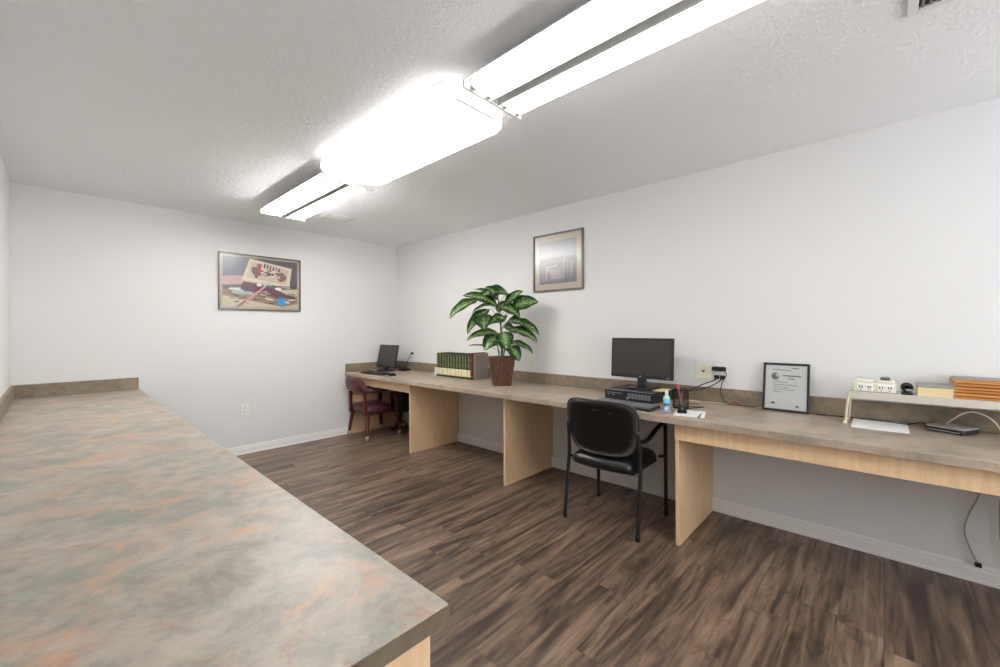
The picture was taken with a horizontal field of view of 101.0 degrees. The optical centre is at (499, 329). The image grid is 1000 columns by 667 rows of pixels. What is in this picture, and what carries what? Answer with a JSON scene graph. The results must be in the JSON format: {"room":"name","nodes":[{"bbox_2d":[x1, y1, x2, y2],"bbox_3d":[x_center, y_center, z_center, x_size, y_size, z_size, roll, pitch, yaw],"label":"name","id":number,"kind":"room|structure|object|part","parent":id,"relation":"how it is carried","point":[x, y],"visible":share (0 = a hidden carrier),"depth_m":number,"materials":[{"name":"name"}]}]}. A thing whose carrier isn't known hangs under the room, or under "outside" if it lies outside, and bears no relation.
{"room":"office","nodes":[
{"label":"office","id":0,"kind":"room"},
{"bbox_2d":[0,152,9,397],"bbox_3d":[-1.161,0.075,0.669,7.213,2.440,0.120,0,0,43],"label":"wall","id":1,"kind":"structure","parent":0,"point":[4,180],"depth_m":2.84,"materials":[{"name":"white paint"}]},
{"bbox_2d":[0,386,13,421],"bbox_3d":[-2.188,0.474,1.721,4.232,0.105,0.020,0,0,43],"label":"backsplash","id":2,"kind":"structure","parent":1,"relation":"attached to","point":[7,398],"depth_m":2.68,"materials":[{"name":"stone"}]},
{"bbox_2d":[10,182,396,448],"bbox_3d":[-2.638,0.079,4.467,0.120,2.440,3.675,0,0,43],"label":"wall","id":3,"kind":"structure","parent":0,"point":[101,288],"depth_m":3.99,"materials":[{"name":"white paint"}]},
{"bbox_2d":[12,377,138,398],"bbox_3d":[-3.500,0.479,3.433,0.020,0.105,0.743,0,0,43],"label":"backsplash","id":4,"kind":"structure","parent":3,"relation":"attached to","point":[106,385],"depth_m":3.40,"materials":[{"name":"laminate"}]},
{"bbox_2d":[241,403,248,415],"bbox_3d":[-2.678,0.835,4.326,0.009,0.118,0.075,0,0,43],"label":"wall outlet","id":5,"kind":"object","parent":3,"relation":"attached to","point":[244,407],"visible":1,"depth_m":4.33,"materials":[{"name":"white plastic"}]},
{"bbox_2d":[218,251,300,311],"bbox_3d":[-2.564,-0.503,4.444,0.019,0.588,0.800,0,0,43],"label":"framed picture","id":6,"kind":"object","parent":3,"relation":"attached to","point":[245,281],"visible":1,"depth_m":4.41,"materials":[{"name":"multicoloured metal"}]},
{"bbox_2d":[226,427,347,455],"bbox_3d":[-2.568,1.255,4.436,0.018,0.088,2.000,0,0,43],"label":"baseboard","id":7,"kind":"structure","parent":3,"relation":"attached to","point":[272,444],"depth_m":4.62,"materials":[{"name":"white paint"}]},
{"bbox_2d":[0,0,999,246],"bbox_3d":[0.044,-1.199,1.972,7.513,0.100,3.735,0,0,43],"label":"ceiling","id":8,"kind":"structure","parent":0,"point":[217,108],"depth_m":2.00,"materials":[{"name":"white paint"}]},
{"bbox_2d":[260,172,372,220],"bbox_3d":[-1.547,-1.093,3.393,1.252,0.100,0.388,0,0,43],"label":"ceiling light","id":9,"kind":"object","parent":8,"relation":"attached to","point":[323,191],"visible":0.91,"depth_m":3.29,"materials":[{"name":"white plastic"}]},
{"bbox_3d":[-2.002,-1.061,3.814,0.012,0.039,0.388,0,0,43],"label":"plate","id":10,"kind":"part","parent":9,"relation":"part of","materials":[{"name":"white ceramic"}]},
{"bbox_3d":[-1.093,-1.064,2.971,0.012,0.039,0.388,0,0,43],"label":"plate","id":11,"kind":"part","parent":9,"relation":"part of","materials":[{"name":"white ceramic"}]},
{"bbox_2d":[319,213,355,222],"bbox_3d":[-1.647,-1.138,4.181,0.200,0.011,0.290,0,0,43],"label":"ceiling vent","id":12,"kind":"object","parent":8,"relation":"in","point":[331,216],"visible":1,"depth_m":4.16,"materials":[{"name":"white metal"}]},
{"bbox_2d":[321,80,501,184],"bbox_3d":[-0.580,-1.097,2.426,1.292,0.100,0.436,0,0,43],"label":"ceiling light","id":13,"kind":"object","parent":8,"relation":"attached to","point":[443,120],"visible":1,"depth_m":2.25,"materials":[{"name":"white plastic"}]},
{"bbox_2d":[463,0,763,119],"bbox_3d":[0.427,-1.100,1.499,1.252,0.100,0.381,0,0,43],"label":"ceiling light","id":14,"kind":"object","parent":8,"relation":"attached to","point":[598,38],"visible":1,"depth_m":1.55,"materials":[{"name":"white plastic"}]},
{"bbox_3d":[-0.027,-1.067,1.921,0.012,0.039,0.381,0,0,43],"label":"plate","id":15,"kind":"part","parent":14,"relation":"part of","materials":[{"name":"white metal"}]},
{"bbox_2d":[906,0,952,16],"bbox_3d":[1.510,-1.148,1.273,0.355,0.011,0.325,0,0,43],"label":"ceiling vent","id":16,"kind":"object","parent":8,"relation":"in","point":[914,7],"visible":1,"depth_m":1.45,"materials":[{"name":"white metal"}]},
{"bbox_2d":[236,425,999,666],"bbox_3d":[0.052,1.341,1.972,7.513,0.100,3.735,0,0,43],"label":"floor","id":17,"kind":"structure","parent":0,"point":[523,583],"depth_m":2.16,"materials":[{"name":"brown wood"}]},
{"bbox_2d":[0,377,448,666],"bbox_3d":[-1.927,0.859,1.977,4.305,0.876,0.748,0,0,43],"label":"countertop","id":18,"kind":"structure","parent":17,"relation":"on","point":[130,536],"depth_m":0.94,"materials":[{"name":"laminate"}]},
{"bbox_3d":[-0.389,0.926,0.535,0.022,0.733,0.728,0,0,43],"label":"support panel","id":19,"kind":"part","parent":18,"relation":"part of","materials":[{"name":"brown wood"}]},
{"bbox_2d":[344,377,401,440],"bbox_3d":[-1.589,0.932,5.090,0.492,0.726,0.580,0,0,43],"label":"chair","id":20,"kind":"object","parent":17,"relation":"on","point":[371,407],"visible":0.94,"depth_m":4.96,"materials":[{"name":"brown wood"}]},
{"bbox_3d":[-1.840,1.106,5.108,0.061,0.283,0.061,0,0,43],"label":"leg","id":21,"kind":"part","parent":20,"relation":"part of","materials":[{"name":"brown wood"}]},
{"bbox_3d":[-1.837,0.857,5.073,0.030,0.300,0.036,0,0,43],"label":"post","id":22,"kind":"part","parent":20,"relation":"part of","materials":[{"name":"brown wood"}]},
{"bbox_3d":[-1.588,0.856,4.841,0.030,0.300,0.036,0,0,43],"label":"post","id":23,"kind":"part","parent":20,"relation":"part of","materials":[{"name":"brown wood"}]},
{"bbox_3d":[-1.551,1.105,4.840,0.061,0.283,0.061,0,0,43],"label":"leg","id":24,"kind":"part","parent":20,"relation":"part of","materials":[{"name":"brown wood"}]},
{"bbox_3d":[-1.588,0.939,5.091,0.444,0.115,0.365,0,0,43],"label":"seat","id":25,"kind":"part","parent":20,"relation":"part of","materials":[{"name":"red leather"}]},
{"bbox_3d":[-1.565,1.001,5.404,0.061,0.491,0.061,0,0,43],"label":"leg","id":26,"kind":"part","parent":20,"relation":"part of","materials":[{"name":"brown wood"}]},
{"bbox_3d":[-1.277,1.000,5.136,0.061,0.491,0.061,0,0,43],"label":"leg","id":27,"kind":"part","parent":20,"relation":"part of","materials":[{"name":"brown wood"}]},
{"bbox_2d":[351,387,395,432],"bbox_3d":[-1.639,0.930,5.427,0.022,0.733,0.670,0,0,43],"label":"panel","id":28,"kind":"object","parent":17,"relation":"on","point":[388,419],"visible":0.2,"depth_m":5.38,"materials":[{"name":"brown wood"}]},
{"bbox_2d":[391,391,408,430],"bbox_3d":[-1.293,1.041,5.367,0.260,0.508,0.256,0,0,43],"label":"office chair","id":29,"kind":"object","parent":17,"relation":"on","point":[403,397],"visible":0.62,"depth_m":5.27,"materials":[{"name":"black plastic"}]},
{"bbox_3d":[-1.292,0.921,5.365,0.256,0.268,0.256,0,0,43],"label":"seat","id":30,"kind":"part","parent":29,"relation":"part of","materials":[{"name":"black plastic"}]},
{"bbox_2d":[409,385,458,453],"bbox_3d":[-0.717,0.927,4.571,0.022,0.733,0.670,0,0,43],"label":"panel","id":31,"kind":"object","parent":17,"relation":"on","point":[433,413],"visible":0.75,"depth_m":4.52,"materials":[{"name":"brown wood"}]},
{"bbox_2d":[503,399,552,485],"bbox_3d":[0.265,0.924,3.659,0.022,0.733,0.670,0,0,43],"label":"panel","id":32,"kind":"object","parent":17,"relation":"on","point":[527,427],"visible":0.75,"depth_m":3.60,"materials":[{"name":"brown wood"}]},
{"bbox_2d":[563,397,667,542],"bbox_3d":[0.790,0.868,2.848,0.546,0.841,0.550,0,0,41],"label":"chair","id":33,"kind":"object","parent":17,"relation":"on","point":[606,434],"visible":1,"depth_m":2.65,"materials":[{"name":"black"}]},
{"bbox_3d":[0.470,0.953,2.868,0.035,0.649,0.075,0,0,41],"label":"leg","id":34,"kind":"part","parent":33,"relation":"part of","materials":[{"name":"black metal"}]},
{"bbox_3d":[0.765,0.982,3.210,0.025,0.586,0.032,0,0,41],"label":"leg","id":35,"kind":"part","parent":33,"relation":"part of","materials":[{"name":"black metal"}]},
{"bbox_3d":[0.798,0.862,2.857,0.476,0.112,0.527,0,0,41],"label":"seat","id":36,"kind":"part","parent":33,"relation":"part of","materials":[{"name":"black leather"}]},
{"bbox_3d":[0.850,0.951,2.534,0.035,0.649,0.075,0,0,41],"label":"leg","id":37,"kind":"part","parent":33,"relation":"part of","materials":[{"name":"black metal"}]},
{"bbox_3d":[1.009,0.671,2.711,0.031,0.089,0.445,0,0,41],"label":"arm","id":38,"kind":"part","parent":33,"relation":"part of","materials":[{"name":"black"}]},
{"bbox_3d":[1.152,0.980,2.869,0.025,0.586,0.032,0,0,41],"label":"leg","id":39,"kind":"part","parent":33,"relation":"part of","materials":[{"name":"black metal"}]},
{"bbox_2d":[675,440,712,545],"bbox_3d":[1.288,0.920,2.709,0.022,0.733,0.670,0,0,43],"label":"panel","id":40,"kind":"object","parent":17,"relation":"on","point":[693,461],"visible":0.75,"depth_m":2.61,"materials":[{"name":"brown wood"}]},
{"bbox_2d":[396,97,999,569],"bbox_3d":[1.258,0.067,3.274,7.213,2.440,0.120,0,0,43],"label":"wall","id":41,"kind":"structure","parent":0,"point":[874,253],"depth_m":2.63,"materials":[{"name":"white paint"}]},
{"bbox_2d":[530,354,535,365],"bbox_3d":[0.326,0.295,4.052,0.078,0.120,0.009,0,0,43],"label":"wall outlet","id":42,"kind":"object","parent":41,"relation":"attached to","point":[532,356],"visible":1,"depth_m":4.05,"materials":[{"name":"beige plastic"}]},
{"bbox_2d":[533,227,583,292],"bbox_3d":[0.533,-0.638,3.848,0.560,0.545,0.019,0,0,43],"label":"framed picture","id":43,"kind":"object","parent":41,"relation":"attached to","point":[558,257],"visible":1,"depth_m":3.83,"materials":[{"name":"grey metal"}]},
{"bbox_2d":[539,237,576,284],"bbox_3d":[0.535,-0.638,3.849,0.418,0.403,0.004,0,0,43],"label":"print","id":44,"kind":"object","parent":43,"relation":"attached to","point":[558,255],"depth_m":3.84,"materials":[{"name":"grey"}]},
{"bbox_2d":[345,368,999,495],"bbox_3d":[0.763,0.586,3.142,6.662,0.137,0.748,0,0,43],"label":"countertop","id":45,"kind":"structure","parent":41,"relation":"attached to","point":[981,451],"depth_m":2.09,"materials":[{"name":"laminate"}]},
{"bbox_2d":[345,362,395,371],"bbox_3d":[-1.676,0.473,5.397,0.020,0.105,0.720,0,0,43],"label":"board","id":46,"kind":"object","parent":45,"relation":"on","point":[352,367],"visible":0.73,"depth_m":5.29,"materials":[{"name":"laminate"}]},
{"bbox_2d":[360,370,389,374],"bbox_3d":[-1.482,0.510,4.926,0.440,0.030,0.140,0,0,39],"label":"keyboard","id":47,"kind":"object","parent":45,"relation":"on","point":[367,371],"visible":1,"depth_m":4.87,"materials":[{"name":"black plastic"}]},
{"bbox_3d":[-1.414,0.612,4.749,1.284,0.098,0.014,0,0,43],"label":"desk apron","id":48,"kind":"part","parent":45,"relation":"part of","materials":[{"name":"beige wood"}]},
{"bbox_2d":[376,344,398,371],"bbox_3d":[-1.464,0.357,5.278,0.380,0.334,0.180,0,0,39],"label":"monitor","id":49,"kind":"object","parent":45,"relation":"on","point":[388,354],"visible":0.97,"depth_m":5.27,"materials":[{"name":"black plastic"}]},
{"bbox_2d":[398,368,409,370],"bbox_3d":[-1.235,0.510,5.325,0.100,0.028,0.120,0,0,33],"label":"phone base","id":50,"kind":"object","parent":45,"relation":"on","point":[401,369],"visible":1,"depth_m":5.29,"materials":[{"name":"black plastic"}]},
{"bbox_2d":[437,352,446,375],"bbox_3d":[-0.639,0.391,4.764,0.046,0.262,0.208,0,0,43],"label":"book","id":51,"kind":"object","parent":45,"relation":"on","point":[438,374],"visible":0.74,"depth_m":4.69,"materials":[{"name":"green paper"}]},
{"bbox_2d":[439,352,451,375],"bbox_3d":[-0.604,0.390,4.732,0.046,0.262,0.208,0,0,43],"label":"book","id":52,"kind":"object","parent":45,"relation":"on","point":[440,354],"visible":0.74,"depth_m":4.65,"materials":[{"name":"green paper"}]},
{"bbox_2d":[447,353,449,376],"bbox_3d":[-0.500,0.390,4.635,0.046,0.262,0.208,0,0,43],"label":"book","id":53,"kind":"object","parent":45,"relation":"on","point":[448,354],"visible":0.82,"depth_m":4.56,"materials":[{"name":"green paper"}]},
{"bbox_2d":[442,352,455,376],"bbox_3d":[-0.568,0.390,4.702,0.046,0.262,0.208,0,0,43],"label":"book","id":54,"kind":"object","parent":45,"relation":"on","point":[443,354],"visible":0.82,"depth_m":4.62,"materials":[{"name":"green paper"}]},
{"bbox_2d":[445,352,457,376],"bbox_3d":[-0.535,0.390,4.667,0.046,0.262,0.208,0,0,43],"label":"book","id":55,"kind":"object","parent":45,"relation":"on","point":[446,355],"visible":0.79,"depth_m":4.58,"materials":[{"name":"paper"}]},
{"bbox_2d":[450,353,455,377],"bbox_3d":[-0.466,0.390,4.604,0.046,0.262,0.208,0,0,43],"label":"book","id":56,"kind":"object","parent":45,"relation":"on","point":[451,354],"visible":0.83,"depth_m":4.53,"materials":[{"name":"green paper"}]},
{"bbox_2d":[453,353,460,377],"bbox_3d":[-0.433,0.390,4.569,0.046,0.262,0.208,0,0,43],"label":"book","id":57,"kind":"object","parent":45,"relation":"on","point":[454,355],"visible":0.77,"depth_m":4.49,"materials":[{"name":"green paper"}]},
{"bbox_2d":[456,353,466,377],"bbox_3d":[-0.397,0.390,4.539,0.046,0.262,0.208,0,0,43],"label":"book","id":58,"kind":"object","parent":45,"relation":"on","point":[457,355],"visible":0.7,"depth_m":4.46,"materials":[{"name":"green paper"}]},
{"bbox_2d":[462,354,464,378],"bbox_3d":[-0.326,0.390,4.476,0.046,0.262,0.208,0,0,43],"label":"book","id":59,"kind":"object","parent":45,"relation":"on","point":[463,355],"visible":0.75,"depth_m":4.39,"materials":[{"name":"paper"}]},
{"bbox_2d":[459,353,469,378],"bbox_3d":[-0.361,0.390,4.507,0.046,0.262,0.208,0,0,43],"label":"book","id":60,"kind":"object","parent":45,"relation":"on","point":[460,355],"visible":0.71,"depth_m":4.43,"materials":[{"name":"green paper"}]},
{"bbox_2d":[465,354,467,378],"bbox_3d":[-0.294,0.389,4.440,0.046,0.262,0.208,0,0,43],"label":"book","id":61,"kind":"object","parent":45,"relation":"on","point":[466,355],"visible":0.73,"depth_m":4.36,"materials":[{"name":"green paper"}]},
{"bbox_2d":[468,354,469,379],"bbox_3d":[-0.259,0.389,4.409,0.046,0.262,0.208,0,0,43],"label":"book","id":62,"kind":"object","parent":45,"relation":"on","point":[468,354],"visible":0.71,"depth_m":4.33,"materials":[{"name":"green paper"}]},
{"bbox_2d":[470,352,485,379],"bbox_3d":[-0.231,0.380,4.374,0.038,0.280,0.208,0,0,43],"label":"book","id":63,"kind":"object","parent":45,"relation":"on","point":[471,354],"visible":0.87,"depth_m":4.30,"materials":[{"name":"red paper"}]},
{"bbox_2d":[474,353,487,379],"bbox_3d":[-0.200,0.383,4.369,0.012,0.274,0.205,0,0,43],"label":"book","id":64,"kind":"object","parent":45,"relation":"on","point":[480,359],"visible":1,"depth_m":4.35,"materials":[{"name":"beige paper"}]},
{"bbox_2d":[449,284,538,385],"bbox_3d":[-0.052,0.044,3.887,0.837,0.953,0.276,0,0,-2],"label":"potted plant","id":65,"kind":"object","parent":45,"relation":"on","point":[501,367],"visible":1,"depth_m":3.83,"materials":[{"name":"green plant"}]},
{"bbox_3d":[0.011,0.010,3.899,0.115,0.581,0.032,0,0,-14],"label":"stem","id":66,"kind":"part","parent":65,"relation":"part of","materials":[{"name":"white plant"}]},
{"bbox_3d":[0.014,0.389,3.894,0.224,0.262,0.224,0,0,-7],"label":"pot","id":67,"kind":"part","parent":65,"relation":"part of","materials":[{"name":"brown wood"}]},
{"bbox_2d":[595,397,659,411],"bbox_3d":[0.842,0.502,2.801,0.150,0.030,0.445,0,0,-42],"label":"keyboard","id":68,"kind":"object","parent":45,"relation":"on","point":[638,406],"visible":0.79,"depth_m":2.69,"materials":[{"name":"black plastic"}]},
{"bbox_2d":[605,384,674,403],"bbox_3d":[1.050,0.479,3.106,0.342,0.076,0.384,0,0,-43],"label":"desktop computer","id":69,"kind":"object","parent":45,"relation":"on","point":[621,392],"visible":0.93,"depth_m":2.98,"materials":[{"name":"black plastic"}]},
{"bbox_3d":[0.931,0.478,2.994,0.012,0.072,0.384,0,0,-43],"label":"panel","id":70,"kind":"part","parent":69,"relation":"part of","materials":[{"name":"black plastic"}]},
{"bbox_2d":[628,393,648,400],"bbox_3d":[0.986,0.476,2.926,0.002,0.038,0.170,0,0,-43],"label":"grille","id":71,"kind":"object","parent":69,"relation":"attached to","point":[628,393],"depth_m":2.93,"materials":[{"name":"grey metal"}]},
{"bbox_2d":[611,338,674,390],"bbox_3d":[1.058,0.251,3.099,0.487,0.380,0.150,0,0,45],"label":"computer monitor","id":72,"kind":"object","parent":69,"relation":"on","point":[643,359],"visible":1,"depth_m":3.08,"materials":[{"name":"black plastic"}]},
{"bbox_2d":[653,388,670,391],"bbox_3d":[1.180,0.437,3.000,0.150,0.006,0.068,0,0,-43],"label":"notepad","id":73,"kind":"object","parent":69,"relation":"on","point":[661,389],"visible":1,"depth_m":2.98,"materials":[{"name":"beige paper"}]},
{"bbox_2d":[663,391,669,410],"bbox_3d":[1.069,0.453,2.646,0.043,0.127,0.043,0,0,43],"label":"spray bottle","id":74,"kind":"object","parent":45,"relation":"on","point":[666,399],"visible":1,"depth_m":2.63,"materials":[{"name":"blue plastic"}]},
{"bbox_2d":[673,388,688,408],"bbox_3d":[1.199,0.454,2.736,0.102,0.125,0.102,0,0,43],"label":"pen cup","id":75,"kind":"object","parent":45,"relation":"on","point":[674,389],"visible":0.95,"depth_m":2.71,"materials":[{"name":"black metal"}]},
{"bbox_2d":[676,384,682,406],"bbox_3d":[1.193,0.432,2.738,0.042,0.153,0.014,0,0,16],"label":"marker pen","id":76,"kind":"object","parent":75,"relation":"in","point":[677,385],"visible":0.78,"depth_m":2.73,"materials":[{"name":"red plastic"}]},
{"bbox_2d":[673,409,705,417],"bbox_3d":[1.171,0.515,2.545,0.170,0.001,0.210,0,0,29],"label":"sheet","id":77,"kind":"object","parent":45,"relation":"on","point":[689,413],"visible":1,"depth_m":2.51,"materials":[{"name":"white paper"}]},
{"bbox_2d":[677,407,686,413],"bbox_3d":[1.141,0.498,2.586,0.060,0.034,0.104,0,0,23],"label":"computer mouse","id":78,"kind":"object","parent":77,"relation":"on","point":[680,409],"visible":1,"depth_m":2.55,"materials":[{"name":"black plastic"}]},
{"bbox_2d":[672,381,719,399],"bbox_3d":[1.388,0.434,2.939,0.316,0.159,0.045,0,0,34],"label":"power cable","id":79,"kind":"object","parent":45,"relation":"on","point":[718,381],"visible":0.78,"depth_m":2.89,"materials":[{"name":"black plastic"}]},
{"bbox_2d":[720,370,753,406],"bbox_3d":[1.648,0.396,2.771,0.318,0.236,0.038,0,0,43],"label":"cable","id":80,"kind":"object","parent":45,"relation":"on","point":[724,370],"visible":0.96,"depth_m":2.84,"materials":[{"name":"black plastic"}]},
{"bbox_2d":[689,400,810,412],"bbox_3d":[1.653,0.511,2.770,0.750,0.006,0.013,0,0,42],"label":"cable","id":81,"kind":"object","parent":45,"relation":"on","point":[689,400],"visible":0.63,"depth_m":2.89,"materials":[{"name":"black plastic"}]},
{"bbox_2d":[762,362,809,413],"bbox_3d":[1.806,0.362,2.607,0.245,0.301,0.072,0,0,43],"label":"frame","id":82,"kind":"object","parent":45,"relation":"on","point":[786,386],"visible":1,"depth_m":2.60,"materials":[{"name":"black"}]},
{"bbox_3d":[2.021,0.601,1.559,2.663,0.098,0.014,0,0,43],"label":"desk apron","id":83,"kind":"part","parent":45,"relation":"part of","materials":[{"name":"beige wood"}]},
{"bbox_2d":[809,413,925,424],"bbox_3d":[2.113,0.502,2.317,0.661,0.021,0.036,0,0,43],"label":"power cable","id":84,"kind":"object","parent":45,"relation":"on","point":[809,413],"visible":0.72,"depth_m":2.34,"materials":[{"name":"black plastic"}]},
{"bbox_2d":[851,418,909,433],"bbox_3d":[2.042,0.512,2.219,0.222,0.003,0.290,0,0,43],"label":"sheet","id":85,"kind":"object","parent":45,"relation":"on","point":[859,423],"visible":1,"depth_m":2.20,"materials":[{"name":"white paper"}]},
{"bbox_2d":[842,378,999,423],"bbox_3d":[2.479,0.389,1.871,1.416,0.247,0.216,0,0,43],"label":"shelf","id":86,"kind":"object","parent":45,"relation":"on","point":[898,397],"depth_m":2.15,"materials":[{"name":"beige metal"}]},
{"bbox_3d":[1.971,0.428,2.337,0.037,0.170,0.206,0,0,43],"label":"rod leg","id":87,"kind":"part","parent":86,"relation":"part of","materials":[{"name":"beige metal"}]},
{"bbox_2d":[857,383,872,391],"bbox_3d":[1.965,0.309,2.219,0.066,0.044,0.014,0,0,43],"label":"receptacle","id":88,"kind":"object","parent":86,"relation":"attached to","point":[865,387],"depth_m":2.21,"materials":[{"name":"white plastic"}]},
{"bbox_3d":[2.025,0.299,2.231,0.170,0.066,0.116,0,0,43],"label":"outlet strip","id":89,"kind":"part","parent":86,"relation":"part of","materials":[{"name":"white plastic"}]},
{"bbox_2d":[880,377,889,380],"bbox_3d":[2.048,0.259,2.193,0.040,0.014,0.050,0,0,43],"label":"adapter","id":90,"kind":"object","parent":86,"relation":"on","point":[881,378],"visible":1,"depth_m":2.18,"materials":[{"name":"grey plastic"}]},
{"bbox_2d":[877,384,893,392],"bbox_3d":[2.024,0.308,2.165,0.066,0.044,0.014,0,0,43],"label":"receptacle","id":91,"kind":"object","parent":86,"relation":"attached to","point":[881,388],"depth_m":2.16,"materials":[{"name":"white plastic"}]},
{"bbox_2d":[900,382,912,394],"bbox_3d":[2.108,0.302,2.137,0.048,0.060,0.080,0,0,43],"label":"tape dispenser","id":92,"kind":"object","parent":86,"relation":"on","point":[907,388],"visible":1,"depth_m":2.12,"materials":[{"name":"black plastic"}]},
{"bbox_2d":[915,382,954,397],"bbox_3d":[2.209,0.304,2.098,0.130,0.056,0.154,0,0,43],"label":"box","id":93,"kind":"object","parent":86,"relation":"on","point":[943,390],"visible":1,"depth_m":2.05,"materials":[{"name":"beige cardboard"}]},
{"bbox_3d":[2.209,0.282,2.098,0.130,0.012,0.154,0,0,43],"label":"lid","id":94,"kind":"part","parent":93,"relation":"part of","materials":[{"name":"grey cardboard"}]},
{"bbox_2d":[954,392,999,401],"bbox_3d":[2.376,0.317,1.969,0.296,0.027,0.202,0,0,43],"label":"tray","id":95,"kind":"object","parent":86,"relation":"on","point":[959,395],"visible":0.54,"depth_m":1.95,"materials":[{"name":"brown wood"}]},
{"bbox_2d":[949,383,999,394],"bbox_3d":[2.379,0.286,1.972,0.296,0.027,0.202,0,0,43],"label":"tray","id":96,"kind":"object","parent":95,"relation":"on","point":[966,389],"visible":0.61,"depth_m":1.96,"materials":[{"name":"brown wood"}]},
{"bbox_2d":[949,377,999,387],"bbox_3d":[2.372,0.255,1.965,0.296,0.027,0.202,0,0,43],"label":"tray","id":97,"kind":"object","parent":96,"relation":"on","point":[986,384],"visible":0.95,"depth_m":1.95,"materials":[{"name":"brown wood"}]},
{"bbox_2d":[950,376,999,381],"bbox_3d":[2.374,0.238,1.967,0.292,0.004,0.196,0,0,43],"label":"folder","id":98,"kind":"object","parent":97,"relation":"on","point":[988,379],"visible":1,"depth_m":2.00,"materials":[{"name":"beige paper"}]},
{"bbox_2d":[925,422,978,435],"bbox_3d":[2.275,0.497,2.078,0.154,0.031,0.152,0,0,-21],"label":"router","id":99,"kind":"object","parent":45,"relation":"on","point":[951,428],"visible":1,"depth_m":2.04,"materials":[{"name":"black plastic"}]},
{"bbox_2d":[963,493,981,562],"bbox_3d":[2.410,0.867,2.071,0.021,0.625,0.111,0,0,-25],"label":"hanging cable","id":100,"kind":"object","parent":45,"relation":"hanging from","point":[979,494],"visible":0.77,"depth_m":2.10,"materials":[{"name":"grey plastic"}]},
{"bbox_2d":[945,411,999,429],"bbox_3d":[2.346,0.456,2.038,0.034,0.107,0.202,0,0,-40],"label":"cable","id":101,"kind":"object","parent":45,"relation":"on","point":[998,426],"visible":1,"depth_m":2.03,"materials":[{"name":"beige plastic"}]},
{"bbox_2d":[998,497,999,538],"bbox_3d":[2.480,0.909,1.995,0.039,0.710,0.089,0,0,-33],"label":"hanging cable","id":102,"kind":"object","parent":45,"relation":"hanging from","point":[999,497],"visible":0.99,"depth_m":2.03,"materials":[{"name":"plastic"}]},
{"bbox_2d":[396,361,999,433],"bbox_3d":[1.010,0.464,3.409,6.662,0.105,0.020,0,0,43],"label":"backsplash","id":103,"kind":"structure","parent":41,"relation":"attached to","point":[885,411],"depth_m":2.52,"materials":[{"name":"laminate"}]},
{"bbox_2d":[401,419,999,588],"bbox_3d":[1.226,1.243,3.213,7.183,0.088,0.018,0,0,43],"label":"baseboard","id":104,"kind":"structure","parent":41,"relation":"attached to","point":[987,576],"depth_m":2.54,"materials":[{"name":"white paint"}]},
{"bbox_2d":[695,362,711,379],"bbox_3d":[1.471,0.296,2.983,0.112,0.118,0.018,0,0,43],"label":"wall outlet","id":105,"kind":"object","parent":41,"relation":"attached to","point":[702,370],"visible":1,"depth_m":2.98,"materials":[{"name":"beige plastic"}]},
{"bbox_2d":[715,364,726,380],"bbox_3d":[1.556,0.301,2.909,0.078,0.118,0.009,0,0,43],"label":"wall outlet","id":106,"kind":"object","parent":41,"relation":"attached to","point":[719,373],"visible":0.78,"depth_m":2.91,"materials":[{"name":"white plastic"}]},
{"bbox_2d":[712,366,725,370],"bbox_3d":[1.539,0.273,2.897,0.090,0.030,0.032,0,0,43],"label":"power adapter","id":107,"kind":"object","parent":106,"relation":"attached to","point":[714,368],"visible":0.98,"depth_m":2.88,"materials":[{"name":"black plastic"}]},
{"bbox_2d":[974,562,981,567],"bbox_3d":[2.410,1.184,2.078,0.024,0.022,0.018,0,0,43],"label":"plug","id":108,"kind":"object","parent":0,"point":[979,565],"visible":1,"depth_m":2.07,"materials":[{"name":"black plastic"}]}
]}

